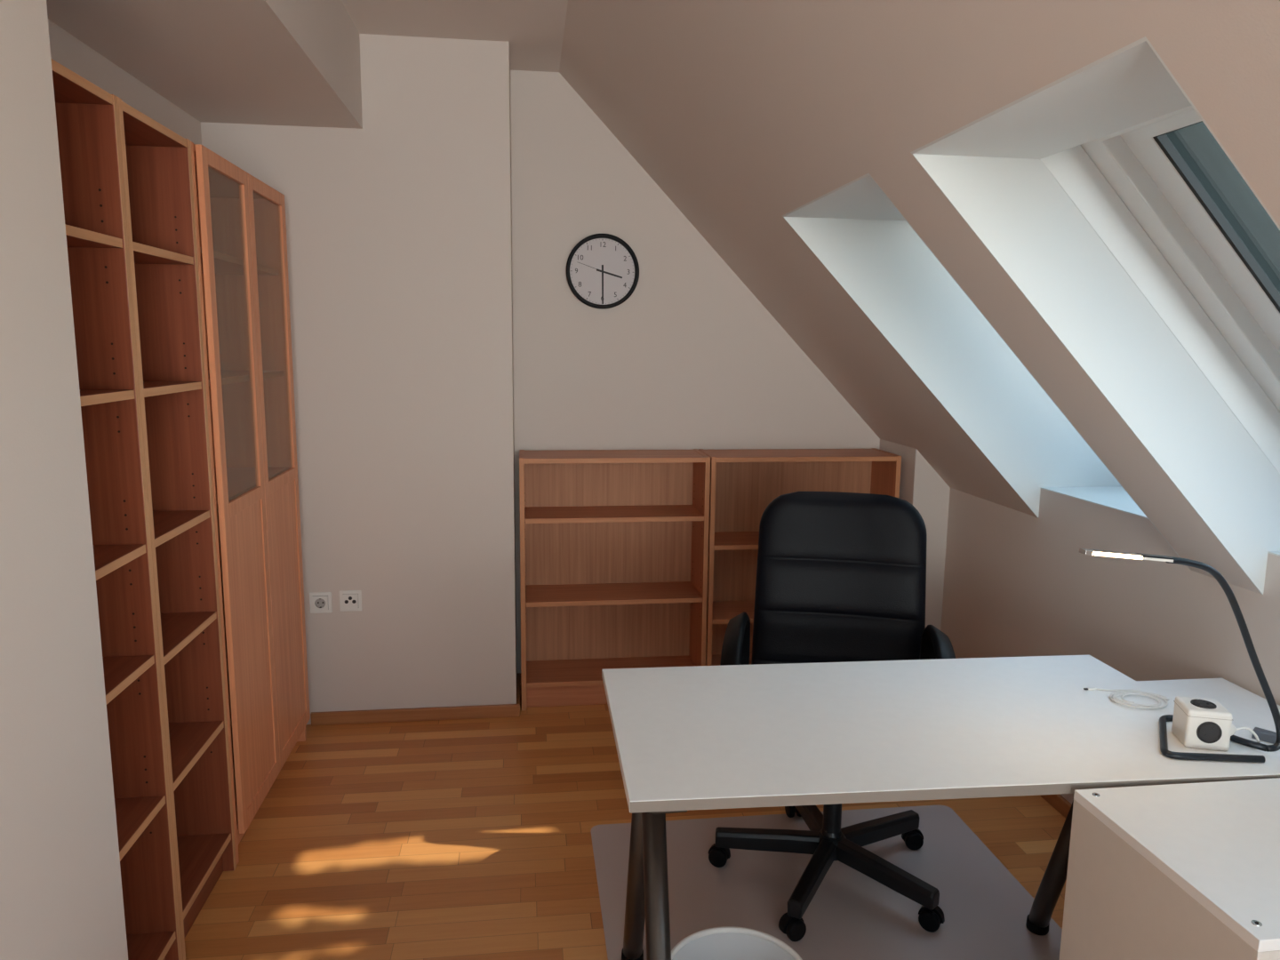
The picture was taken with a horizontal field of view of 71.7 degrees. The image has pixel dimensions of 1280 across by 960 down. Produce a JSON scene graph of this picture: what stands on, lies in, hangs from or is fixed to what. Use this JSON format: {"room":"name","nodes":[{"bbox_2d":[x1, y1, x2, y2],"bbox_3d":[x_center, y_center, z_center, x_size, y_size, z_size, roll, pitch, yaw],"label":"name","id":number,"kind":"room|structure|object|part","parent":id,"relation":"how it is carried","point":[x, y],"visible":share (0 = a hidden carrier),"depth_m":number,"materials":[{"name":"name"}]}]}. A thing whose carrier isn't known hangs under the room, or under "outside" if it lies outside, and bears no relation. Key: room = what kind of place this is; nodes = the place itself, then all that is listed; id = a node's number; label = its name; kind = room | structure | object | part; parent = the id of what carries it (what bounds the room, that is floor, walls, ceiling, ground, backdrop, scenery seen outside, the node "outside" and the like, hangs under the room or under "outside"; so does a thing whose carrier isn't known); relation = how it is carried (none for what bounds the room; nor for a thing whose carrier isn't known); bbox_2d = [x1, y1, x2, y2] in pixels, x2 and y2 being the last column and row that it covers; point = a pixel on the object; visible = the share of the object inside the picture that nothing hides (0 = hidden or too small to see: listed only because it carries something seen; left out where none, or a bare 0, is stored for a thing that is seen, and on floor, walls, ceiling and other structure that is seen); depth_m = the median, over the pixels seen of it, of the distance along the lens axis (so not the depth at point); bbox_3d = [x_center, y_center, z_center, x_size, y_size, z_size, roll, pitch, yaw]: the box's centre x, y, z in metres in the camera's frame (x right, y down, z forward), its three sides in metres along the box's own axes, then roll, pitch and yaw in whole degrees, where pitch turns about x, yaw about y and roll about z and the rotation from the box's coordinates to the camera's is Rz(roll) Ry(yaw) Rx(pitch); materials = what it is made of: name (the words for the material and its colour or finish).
{"room":"home office","nodes":[
{"label":"home office","id":0,"kind":"room"},
{"bbox_2d":[0,0,127,959],"bbox_3d":[-1.859,0.392,-0.221,2.248,2.290,3.320,-1,9,-7],"label":"wall","id":1,"kind":"structure","parent":0,"point":[61,891],"depth_m":1.39,"materials":[{"name":"beige paint"}]},
{"bbox_2d":[48,19,201,144],"bbox_3d":[-1.507,-0.014,2.398,0.100,2.300,1.987,-1,9,-7],"label":"wall","id":2,"kind":"structure","parent":0,"point":[67,50],"depth_m":2.51,"materials":[{"name":"beige paint"}]},
{"bbox_2d":[46,0,362,128],"bbox_3d":[-1.885,-1.046,0.555,2.420,0.335,5.287,-1,9,-7],"label":"ceiling","id":3,"kind":"structure","parent":0,"point":[268,62],"depth_m":2.47,"materials":[{"name":"beige paint"}]},
{"bbox_2d":[200,33,517,724],"bbox_3d":[-1.992,-0.347,3.523,2.950,2.605,0.543,-1,9,-7],"label":"wall","id":4,"kind":"structure","parent":0,"point":[399,225],"depth_m":3.38,"materials":[{"name":"beige paint"}]},
{"bbox_2d":[309,592,332,613],"bbox_3d":[-1.249,0.480,3.464,0.084,0.084,0.012,-1,9,-7],"label":"power outlet","id":5,"kind":"object","parent":4,"relation":"attached to","point":[319,602],"visible":1,"depth_m":3.46,"materials":[{"name":"white plastic"}]},
{"bbox_2d":[339,590,361,611],"bbox_3d":[-1.136,0.475,3.478,0.084,0.084,0.014,-1,9,-7],"label":"socket","id":6,"kind":"object","parent":4,"relation":"attached to","point":[349,600],"visible":1,"depth_m":3.48,"materials":[{"name":"white plastic"}]},
{"bbox_2d":[310,704,519,725],"bbox_3d":[-0.901,0.948,3.581,0.825,0.052,0.015,-1,9,-7],"label":"baseboard","id":7,"kind":"structure","parent":4,"relation":"attached to","point":[504,710],"depth_m":3.57,"materials":[{"name":"brown wood"}]},
{"bbox_2d":[516,672,520,703],"bbox_3d":[-0.522,0.917,3.808,0.015,0.052,0.343,-1,9,-7],"label":"baseboard","id":8,"kind":"structure","parent":4,"relation":"attached to","point":[518,684],"depth_m":3.79,"materials":[{"name":"brown wood"}]},
{"bbox_2d":[341,0,567,71],"bbox_3d":[-1.502,-1.331,0.736,3.632,0.200,6.030,-1,9,-7],"label":"ceiling","id":9,"kind":"structure","parent":0,"point":[533,30],"depth_m":3.05,"materials":[{"name":"beige paint"}]},
{"bbox_2d":[184,684,1066,959],"bbox_3d":[-0.605,1.393,1.276,5.500,0.120,6.030,-1,9,-7],"label":"floor","id":10,"kind":"structure","parent":0,"point":[453,839],"depth_m":2.73,"materials":[{"name":"brown wood"}]},
{"bbox_2d":[51,58,182,959],"bbox_3d":[-1.225,0.222,1.806,0.281,2.020,0.400,-1,9,-7],"label":"bookcase","id":11,"kind":"object","parent":10,"relation":"on","point":[89,137],"visible":0.32,"depth_m":1.96,"materials":[{"name":"red wood"}]},
{"bbox_3d":[-1.216,-0.764,1.654,0.278,0.020,0.360,-1,9,-7],"label":"panel","id":12,"kind":"part","parent":11,"relation":"part of","materials":[{"name":"red wood"}]},
{"bbox_3d":[-1.213,-0.476,1.699,0.262,0.020,0.358,-1,9,-7],"label":"shelf","id":13,"kind":"part","parent":11,"relation":"part of","materials":[{"name":"red wood"}]},
{"bbox_3d":[-1.217,-0.159,1.748,0.262,0.020,0.358,-1,9,-7],"label":"shelf","id":14,"kind":"part","parent":11,"relation":"part of","materials":[{"name":"red wood"}]},
{"bbox_3d":[-1.220,0.183,1.801,0.262,0.020,0.358,-1,9,-7],"label":"shelf","id":15,"kind":"part","parent":11,"relation":"part of","materials":[{"name":"red wood"}]},
{"bbox_3d":[-1.223,0.440,1.840,0.262,0.020,0.358,-1,9,-7],"label":"shelf","id":16,"kind":"part","parent":11,"relation":"part of","materials":[{"name":"red wood"}]},
{"bbox_3d":[-1.227,0.781,1.893,0.262,0.020,0.358,-1,9,-7],"label":"shelf","id":17,"kind":"part","parent":11,"relation":"part of","materials":[{"name":"red wood"}]},
{"bbox_3d":[-1.230,1.127,1.946,0.262,0.020,0.358,-1,9,-7],"label":"shelf","id":18,"kind":"part","parent":11,"relation":"part of","materials":[{"name":"red wood"}]},
{"bbox_2d":[117,96,236,959],"bbox_3d":[-1.277,0.160,2.205,0.281,2.020,0.412,-1,9,-7],"label":"bookcase","id":19,"kind":"object","parent":10,"relation":"on","point":[157,164],"visible":0.27,"depth_m":2.35,"materials":[{"name":"red wood"}]},
{"bbox_3d":[-1.268,-0.826,2.053,0.278,0.020,0.372,-1,9,-7],"label":"panel","id":20,"kind":"part","parent":19,"relation":"part of","materials":[{"name":"red wood"}]},
{"bbox_3d":[-1.265,-0.538,2.098,0.262,0.020,0.370,-1,9,-7],"label":"shelf","id":21,"kind":"part","parent":19,"relation":"part of","materials":[{"name":"red wood"}]},
{"bbox_3d":[-1.268,-0.221,2.147,0.262,0.020,0.370,-1,9,-7],"label":"shelf","id":22,"kind":"part","parent":19,"relation":"part of","materials":[{"name":"red wood"}]},
{"bbox_3d":[-1.272,0.121,2.200,0.262,0.020,0.370,-1,9,-7],"label":"shelf","id":23,"kind":"part","parent":19,"relation":"part of","materials":[{"name":"red wood"}]},
{"bbox_3d":[-1.275,0.401,2.243,0.262,0.020,0.370,-1,9,-7],"label":"shelf","id":24,"kind":"part","parent":19,"relation":"part of","materials":[{"name":"red wood"}]},
{"bbox_3d":[-1.278,0.716,2.291,0.262,0.020,0.370,-1,9,-7],"label":"shelf","id":25,"kind":"part","parent":19,"relation":"part of","materials":[{"name":"red wood"}]},
{"bbox_3d":[-1.282,1.052,2.343,0.262,0.020,0.370,-1,9,-7],"label":"shelf","id":26,"kind":"part","parent":19,"relation":"part of","materials":[{"name":"red wood"}]},
{"bbox_2d":[190,141,310,864],"bbox_3d":[-1.349,0.064,2.827,0.296,2.020,0.840,-1,9,-7],"label":"display cabinet","id":27,"kind":"object","parent":10,"relation":"on","point":[241,227],"visible":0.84,"depth_m":2.89,"materials":[{"name":"brown wood"}]},
{"bbox_3d":[-1.488,0.065,2.809,0.006,1.980,0.800,-1,9,-7],"label":"panel","id":28,"kind":"part","parent":27,"relation":"part of","materials":[{"name":"brown wood"}]},
{"bbox_3d":[-1.306,0.126,2.424,0.280,2.020,0.020,-1,9,-7],"label":"panel","id":29,"kind":"part","parent":27,"relation":"part of","materials":[{"name":"brown wood"}]},
{"bbox_2d":[218,543,223,601],"bbox_3d":[-1.359,0.301,2.862,0.254,0.020,0.798,-1,9,-7],"label":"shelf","id":30,"kind":"object","parent":27,"relation":"attached to","point":[222,600],"depth_m":2.82,"materials":[{"name":"brown wood"}]},
{"bbox_2d":[224,635,231,717],"bbox_3d":[-1.363,0.647,2.916,0.254,0.020,0.798,-1,9,-7],"label":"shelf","id":31,"kind":"object","parent":27,"relation":"attached to","point":[225,636],"depth_m":2.89,"materials":[{"name":"brown wood"}]},
{"bbox_3d":[-1.348,-0.925,2.673,0.278,0.020,0.800,-1,9,-7],"label":"panel","id":32,"kind":"part","parent":27,"relation":"part of","materials":[{"name":"brown wood"}]},
{"bbox_2d":[230,723,238,823],"bbox_3d":[-1.366,0.973,2.966,0.254,0.020,0.798,-1,9,-7],"label":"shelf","id":33,"kind":"object","parent":27,"relation":"attached to","point":[231,724],"depth_m":2.93,"materials":[{"name":"brown wood"}]},
{"bbox_3d":[-1.185,0.053,2.646,0.016,1.936,0.392,-1,9,-7],"label":"door","id":34,"kind":"part","parent":27,"relation":"part of","materials":[{"name":"brown wood"}]},
{"bbox_2d":[200,254,278,275],"bbox_3d":[-1.349,-0.669,2.713,0.254,0.020,0.798,-1,9,-7],"label":"shelf","id":35,"kind":"object","parent":27,"relation":"attached to","point":[224,264],"depth_m":2.85,"materials":[{"name":"brown wood"}]},
{"bbox_2d":[208,369,279,379],"bbox_3d":[-1.353,-0.320,2.767,0.254,0.020,0.798,-1,9,-7],"label":"shelf","id":36,"kind":"object","parent":27,"relation":"attached to","point":[226,374],"depth_m":2.93,"materials":[{"name":"brown wood"}]},
{"bbox_2d":[214,466,287,504],"bbox_3d":[-1.356,0.024,2.820,0.254,0.020,0.798,-1,9,-7],"label":"shelf","id":37,"kind":"object","parent":27,"relation":"attached to","point":[241,480],"depth_m":2.94,"materials":[{"name":"brown wood"}]},
{"bbox_3d":[-1.410,0.001,3.227,0.280,2.020,0.020,-1,9,-7],"label":"panel","id":38,"kind":"part","parent":27,"relation":"part of","materials":[{"name":"brown wood"}]},
{"bbox_3d":[-1.190,0.522,2.719,0.008,0.890,0.316,-1,9,-7],"label":"wood panel","id":39,"kind":"part","parent":27,"relation":"part of","materials":[{"name":"brown wood"}]},
{"bbox_3d":[-1.237,-0.009,3.045,0.016,1.936,0.416,-1,9,-7],"label":"door","id":40,"kind":"part","parent":27,"relation":"part of","materials":[{"name":"brown wood"}]},
{"bbox_3d":[-1.242,0.460,3.117,0.008,0.890,0.340,-1,9,-7],"label":"wood panel","id":41,"kind":"part","parent":27,"relation":"part of","materials":[{"name":"brown wood"}]},
{"bbox_2d":[519,448,710,710],"bbox_3d":[-0.120,0.412,3.799,0.777,1.060,0.281,-1,9,-7],"label":"bookcase","id":42,"kind":"object","parent":10,"relation":"on","point":[614,543],"visible":0.9,"depth_m":3.88,"materials":[{"name":"brown wood"}]},
{"bbox_3d":[-0.495,0.416,3.751,0.020,1.060,0.280,-1,9,-7],"label":"panel","id":43,"kind":"part","parent":42,"relation":"part of","materials":[{"name":"brown wood"}]},
{"bbox_3d":[-0.137,0.392,3.928,0.737,1.020,0.006,-1,9,-7],"label":"panel","id":44,"kind":"part","parent":42,"relation":"part of","materials":[{"name":"brown wood"}]},
{"bbox_3d":[-0.124,0.831,3.859,0.735,0.020,0.262,-1,9,-7],"label":"shelf","id":45,"kind":"part","parent":42,"relation":"part of","materials":[{"name":"brown wood"}]},
{"bbox_3d":[-0.120,0.488,3.806,0.735,0.020,0.262,-1,9,-7],"label":"shelf","id":46,"kind":"part","parent":42,"relation":"part of","materials":[{"name":"brown wood"}]},
{"bbox_3d":[-0.117,0.143,3.753,0.735,0.020,0.262,-1,9,-7],"label":"shelf","id":47,"kind":"part","parent":42,"relation":"part of","materials":[{"name":"brown wood"}]},
{"bbox_3d":[-0.115,-0.100,3.721,0.737,0.020,0.278,-1,9,-7],"label":"panel","id":48,"kind":"part","parent":42,"relation":"part of","materials":[{"name":"brown wood"}]},
{"bbox_3d":[0.255,0.409,3.847,0.020,1.060,0.280,-1,9,-7],"label":"panel","id":49,"kind":"part","parent":42,"relation":"part of","materials":[{"name":"brown wood"}]},
{"bbox_2d":[698,448,901,665],"bbox_3d":[0.675,0.405,3.901,0.816,1.060,0.281,-1,9,-7],"label":"bookcase","id":50,"kind":"object","parent":10,"relation":"on","point":[743,483],"visible":0.34,"depth_m":3.95,"materials":[{"name":"brown wood"}]},
{"bbox_3d":[0.280,0.409,3.850,0.020,1.060,0.280,-1,9,-7],"label":"panel","id":51,"kind":"part","parent":50,"relation":"part of","materials":[{"name":"brown wood"}]},
{"bbox_3d":[0.671,0.824,3.961,0.774,0.020,0.262,-1,9,-7],"label":"shelf","id":52,"kind":"part","parent":50,"relation":"part of","materials":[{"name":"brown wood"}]},
{"bbox_3d":[0.673,0.577,3.923,0.774,0.020,0.262,-1,9,-7],"label":"shelf","id":53,"kind":"part","parent":50,"relation":"part of","materials":[{"name":"brown wood"}]},
{"bbox_3d":[0.677,0.260,3.874,0.774,0.020,0.262,-1,9,-7],"label":"shelf","id":54,"kind":"part","parent":50,"relation":"part of","materials":[{"name":"brown wood"}]},
{"bbox_3d":[0.658,0.385,4.029,0.776,1.020,0.006,-1,9,-7],"label":"panel","id":55,"kind":"part","parent":50,"relation":"part of","materials":[{"name":"brown wood"}]},
{"bbox_3d":[0.680,-0.107,3.823,0.776,0.020,0.278,-1,9,-7],"label":"panel","id":56,"kind":"part","parent":50,"relation":"part of","materials":[{"name":"brown wood"}]},
{"bbox_3d":[1.069,0.401,3.952,0.020,1.060,0.280,-1,9,-7],"label":"panel","id":57,"kind":"part","parent":50,"relation":"part of","materials":[{"name":"brown wood"}]},
{"bbox_2d":[591,804,1062,959],"bbox_3d":[0.512,1.184,2.304,1.200,0.002,1.200,-1,9,-7],"label":"chair mat","id":58,"kind":"object","parent":10,"relation":"on","point":[851,916],"visible":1,"depth_m":2.47,"materials":[{"name":"grey plastic"}]},
{"bbox_2d":[671,926,802,959],"bbox_3d":[0.187,1.111,1.748,0.288,0.304,0.288,-1,9,-7],"label":"wastebasket","id":59,"kind":"object","parent":58,"relation":"on","point":[723,942],"visible":0.98,"depth_m":1.85,"materials":[{"name":"grey plastic"}]},
{"bbox_2d":[708,491,955,942],"bbox_3d":[0.532,0.612,2.523,0.648,1.062,0.732,2,9,11],"label":"office chair","id":60,"kind":"object","parent":58,"relation":"on","point":[841,577],"visible":0.72,"depth_m":2.69,"materials":[{"name":"black leather"}]},
{"bbox_2d":[708,843,730,858],"bbox_3d":[0.234,1.086,2.608,0.066,0.038,0.014,4,9,21],"label":"hood","id":61,"kind":"object","parent":60,"relation":"attached to","point":[716,851],"depth_m":2.59,"materials":[{"name":"black plastic"}]},
{"bbox_3d":[0.294,0.567,2.539,0.101,0.351,0.428,2,9,11],"label":"armrest","id":62,"kind":"part","parent":60,"relation":"part of","materials":[{"name":"black plastic"}]},
{"bbox_3d":[0.377,1.046,2.579,0.312,0.060,0.048,2,9,8],"label":"leg","id":63,"kind":"part","parent":60,"relation":"part of","materials":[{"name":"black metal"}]},
{"bbox_2d":[780,915,804,931],"bbox_3d":[0.394,1.137,2.289,0.066,0.038,0.014,-4,10,-27],"label":"hood","id":64,"kind":"object","parent":60,"relation":"attached to","point":[788,923],"depth_m":2.27,"materials":[{"name":"black plastic"}]},
{"bbox_3d":[0.526,1.024,2.728,0.048,0.060,0.312,-1,9,-8],"label":"leg","id":65,"kind":"part","parent":60,"relation":"part of","materials":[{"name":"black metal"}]},
{"bbox_3d":[0.468,1.074,2.403,0.048,0.060,0.312,5,10,28],"label":"leg","id":66,"kind":"part","parent":60,"relation":"part of","materials":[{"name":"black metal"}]},
{"bbox_3d":[0.616,0.375,2.750,0.522,0.662,0.189,2,9,11],"label":"backrest","id":67,"kind":"part","parent":60,"relation":"part of","materials":[{"name":"black leather"}]},
{"bbox_3d":[0.706,1.040,2.639,0.312,0.060,0.048,-4,10,-28],"label":"leg","id":68,"kind":"part","parent":60,"relation":"part of","materials":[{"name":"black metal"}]},
{"bbox_3d":[0.669,1.072,2.428,0.048,0.060,0.312,-7,12,-42],"label":"leg","id":69,"kind":"part","parent":60,"relation":"part of","materials":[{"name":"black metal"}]},
{"bbox_2d":[901,828,923,839],"bbox_3d":[0.834,1.077,2.708,0.066,0.038,0.014,1,9,0],"label":"hood","id":70,"kind":"object","parent":60,"relation":"attached to","point":[913,833],"depth_m":2.69,"materials":[{"name":"black plastic"}]},
{"bbox_2d":[918,905,944,923],"bbox_3d":[0.768,1.134,2.331,0.066,0.038,0.014,7,11,35],"label":"hood","id":71,"kind":"object","parent":60,"relation":"attached to","point":[927,914],"depth_m":2.32,"materials":[{"name":"black plastic"}]},
{"bbox_3d":[0.796,0.587,2.441,0.101,0.351,0.428,2,9,11],"label":"armrest","id":72,"kind":"part","parent":60,"relation":"part of","materials":[{"name":"black plastic"}]},
{"bbox_2d":[601,655,1279,959],"bbox_3d":[0.572,0.866,1.974,1.276,0.726,0.672,-1,9,-7],"label":"desk","id":73,"kind":"object","parent":58,"relation":"on","point":[686,739],"visible":0.96,"depth_m":1.82,"materials":[{"name":"white laminate"}]},
{"bbox_3d":[-0.001,0.862,2.032,0.049,0.683,0.278,-1,9,-7],"label":"leg","id":74,"kind":"part","parent":73,"relation":"part of","materials":[{"name":"grey metal"}]},
{"bbox_3d":[0.035,0.905,1.755,0.049,0.684,0.292,-1,9,-7],"label":"leg","id":75,"kind":"part","parent":73,"relation":"part of","materials":[{"name":"grey metal"}]},
{"bbox_3d":[1.066,0.852,2.169,0.049,0.683,0.278,-1,9,-7],"label":"leg","id":76,"kind":"part","parent":73,"relation":"part of","materials":[{"name":"grey metal"}]},
{"bbox_2d":[1083,687,1169,709],"bbox_3d":[1.121,0.493,2.014,0.157,0.010,0.130,-1,9,-7],"label":"charging cable","id":77,"kind":"object","parent":73,"relation":"on","point":[1124,692],"visible":1,"depth_m":2.01,"materials":[{"name":"white plastic"}]},
{"bbox_2d":[1079,547,1279,762],"bbox_3d":[1.045,0.327,1.758,0.453,0.416,0.209,-1,9,-7],"label":"desk lamp","id":78,"kind":"object","parent":73,"relation":"on","point":[1163,732],"visible":0.88,"depth_m":1.72,"materials":[{"name":"black metal"}]},
{"bbox_3d":[1.138,0.342,1.725,0.278,0.398,0.020,0,9,-3],"label":"stem","id":79,"kind":"part","parent":78,"relation":"part of","materials":[{"name":"black metal"}]},
{"bbox_2d":[1171,696,1260,751],"bbox_3d":[1.172,0.493,1.784,0.155,0.083,0.083,3,9,12],"label":"cube","id":80,"kind":"object","parent":73,"relation":"on","point":[1197,723],"visible":1,"depth_m":1.76,"materials":[{"name":"white plastic"}]},
{"bbox_2d":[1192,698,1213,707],"bbox_3d":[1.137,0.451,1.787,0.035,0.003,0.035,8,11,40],"label":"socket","id":81,"kind":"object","parent":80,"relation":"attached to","point":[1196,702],"depth_m":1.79,"materials":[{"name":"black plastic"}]},
{"bbox_2d":[1190,699,1216,709],"bbox_3d":[1.137,0.452,1.787,0.045,0.002,0.045,4,9,20],"label":"socket","id":82,"kind":"object","parent":80,"relation":"attached to","point":[1195,704],"depth_m":1.78,"materials":[{"name":"black plastic"}]},
{"bbox_2d":[1196,721,1222,743],"bbox_3d":[1.127,0.500,1.754,0.045,0.045,0.002,3,9,13],"label":"socket","id":83,"kind":"object","parent":80,"relation":"attached to","point":[1205,723],"depth_m":1.75,"materials":[{"name":"grey plastic"}]},
{"bbox_3d":[1.222,0.512,1.785,0.056,0.035,0.009,1,9,-1],"label":"cord","id":84,"kind":"part","parent":80,"relation":"part of","materials":[{"name":"white plastic"}]},
{"bbox_2d":[1059,777,1279,959],"bbox_3d":[1.208,0.950,1.497,0.800,0.728,0.439,-1,9,-7],"label":"storage cabinet","id":85,"kind":"object","parent":10,"relation":"on","point":[1186,871],"visible":1,"depth_m":1.46,"materials":[{"name":"white laminate"}]},
{"bbox_3d":[1.042,0.960,1.289,0.380,0.648,0.017,-1,9,-7],"label":"door","id":86,"kind":"part","parent":85,"relation":"part of","materials":[{"name":"white laminate"}]},
{"bbox_2d":[1136,678,1279,761],"bbox_3d":[1.363,0.886,2.012,0.270,0.700,0.528,-1,9,-7],"label":"extension","id":87,"kind":"object","parent":10,"relation":"on","point":[1247,708],"visible":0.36,"depth_m":2.10,"materials":[{"name":"white laminate"}]},
{"bbox_2d":[1251,727,1276,743],"bbox_3d":[1.384,0.548,1.843,0.184,0.020,0.032,6,10,31],"label":"power adapter","id":88,"kind":"object","parent":87,"relation":"on","point":[1264,735],"visible":0.84,"depth_m":1.87,"materials":[{"name":"grey plastic"}]},
{"bbox_2d":[510,70,879,673],"bbox_3d":[0.540,-0.396,4.018,2.500,2.605,0.200,-1,9,-7],"label":"wall","id":89,"kind":"structure","parent":0,"point":[692,359],"depth_m":3.81,"materials":[{"name":"beige paint"}]},
{"bbox_2d":[566,233,639,308],"bbox_3d":[-0.158,-0.878,3.732,0.308,0.308,0.036,-1,9,-7],"label":"wall clock","id":90,"kind":"object","parent":89,"relation":"attached to","point":[603,269],"visible":1,"depth_m":3.73,"materials":[{"name":"black plastic"}]},
{"bbox_2d":[879,439,950,630],"bbox_3d":[1.232,0.283,3.943,0.258,1.300,0.430,-1,9,-7],"label":"wall pillar","id":91,"kind":"structure","parent":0,"point":[920,484],"depth_m":3.72,"materials":[{"name":"beige paint"}]},
{"bbox_2d":[559,0,1279,594],"bbox_3d":[1.024,-0.346,1.216,2.054,1.839,6.030,-1,9,-7],"label":"ceiling","id":92,"kind":"structure","parent":0,"point":[745,114],"depth_m":2.11,"materials":[{"name":"beige paint"}]},
{"bbox_2d":[782,173,1190,569],"bbox_3d":[1.251,-0.437,2.589,1.537,1.263,0.940,-1,9,-7],"label":"skylight recess","id":93,"kind":"structure","parent":92,"relation":"attached to","point":[854,229],"depth_m":2.91,"materials":[{"name":"white paint"}]},
{"bbox_3d":[1.339,-0.381,2.609,0.977,1.011,0.820,-1,9,-7],"label":"frame","id":94,"kind":"part","parent":93,"relation":"part of","materials":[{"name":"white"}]},
{"bbox_2d":[910,36,1279,594],"bbox_3d":[1.313,-0.292,1.650,1.420,1.263,0.940,-1,9,-7],"label":"window","id":95,"kind":"structure","parent":92,"relation":"attached to","point":[1102,192],"depth_m":1.93,"materials":[{"name":"white"}]},
{"bbox_3d":[1.343,-0.235,1.663,0.977,1.011,0.820,-1,9,-7],"label":"frame","id":96,"kind":"part","parent":95,"relation":"part of","materials":[{"name":"white"}]},
{"bbox_3d":[1.393,-0.291,1.661,0.894,0.926,0.724,-1,9,-7],"label":"sash","id":97,"kind":"part","parent":95,"relation":"part of","materials":[{"name":"white"}]},
{"bbox_2d":[940,488,1279,804],"bbox_3d":[1.813,0.806,1.447,0.450,1.040,5.930,-1,9,-7],"label":"wall","id":98,"kind":"structure","parent":0,"point":[1017,583],"depth_m":2.76,"materials":[{"name":"beige paint"}]},
{"bbox_2d":[1040,794,1071,817],"bbox_3d":[1.601,1.325,1.307,0.015,0.052,5.150,-1,9,-7],"label":"baseboard","id":99,"kind":"structure","parent":98,"relation":"attached to","point":[1058,802],"depth_m":2.93,"materials":[{"name":"brown wood"}]},
{"bbox_2d":[1087,548,1141,555],"bbox_3d":[0.893,0.136,1.667,0.102,0.012,0.018,-1,9,-7],"label":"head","id":100,"kind":"object","parent":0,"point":[1092,552],"depth_m":1.66,"materials":[{"name":"white metal"}]}
]}

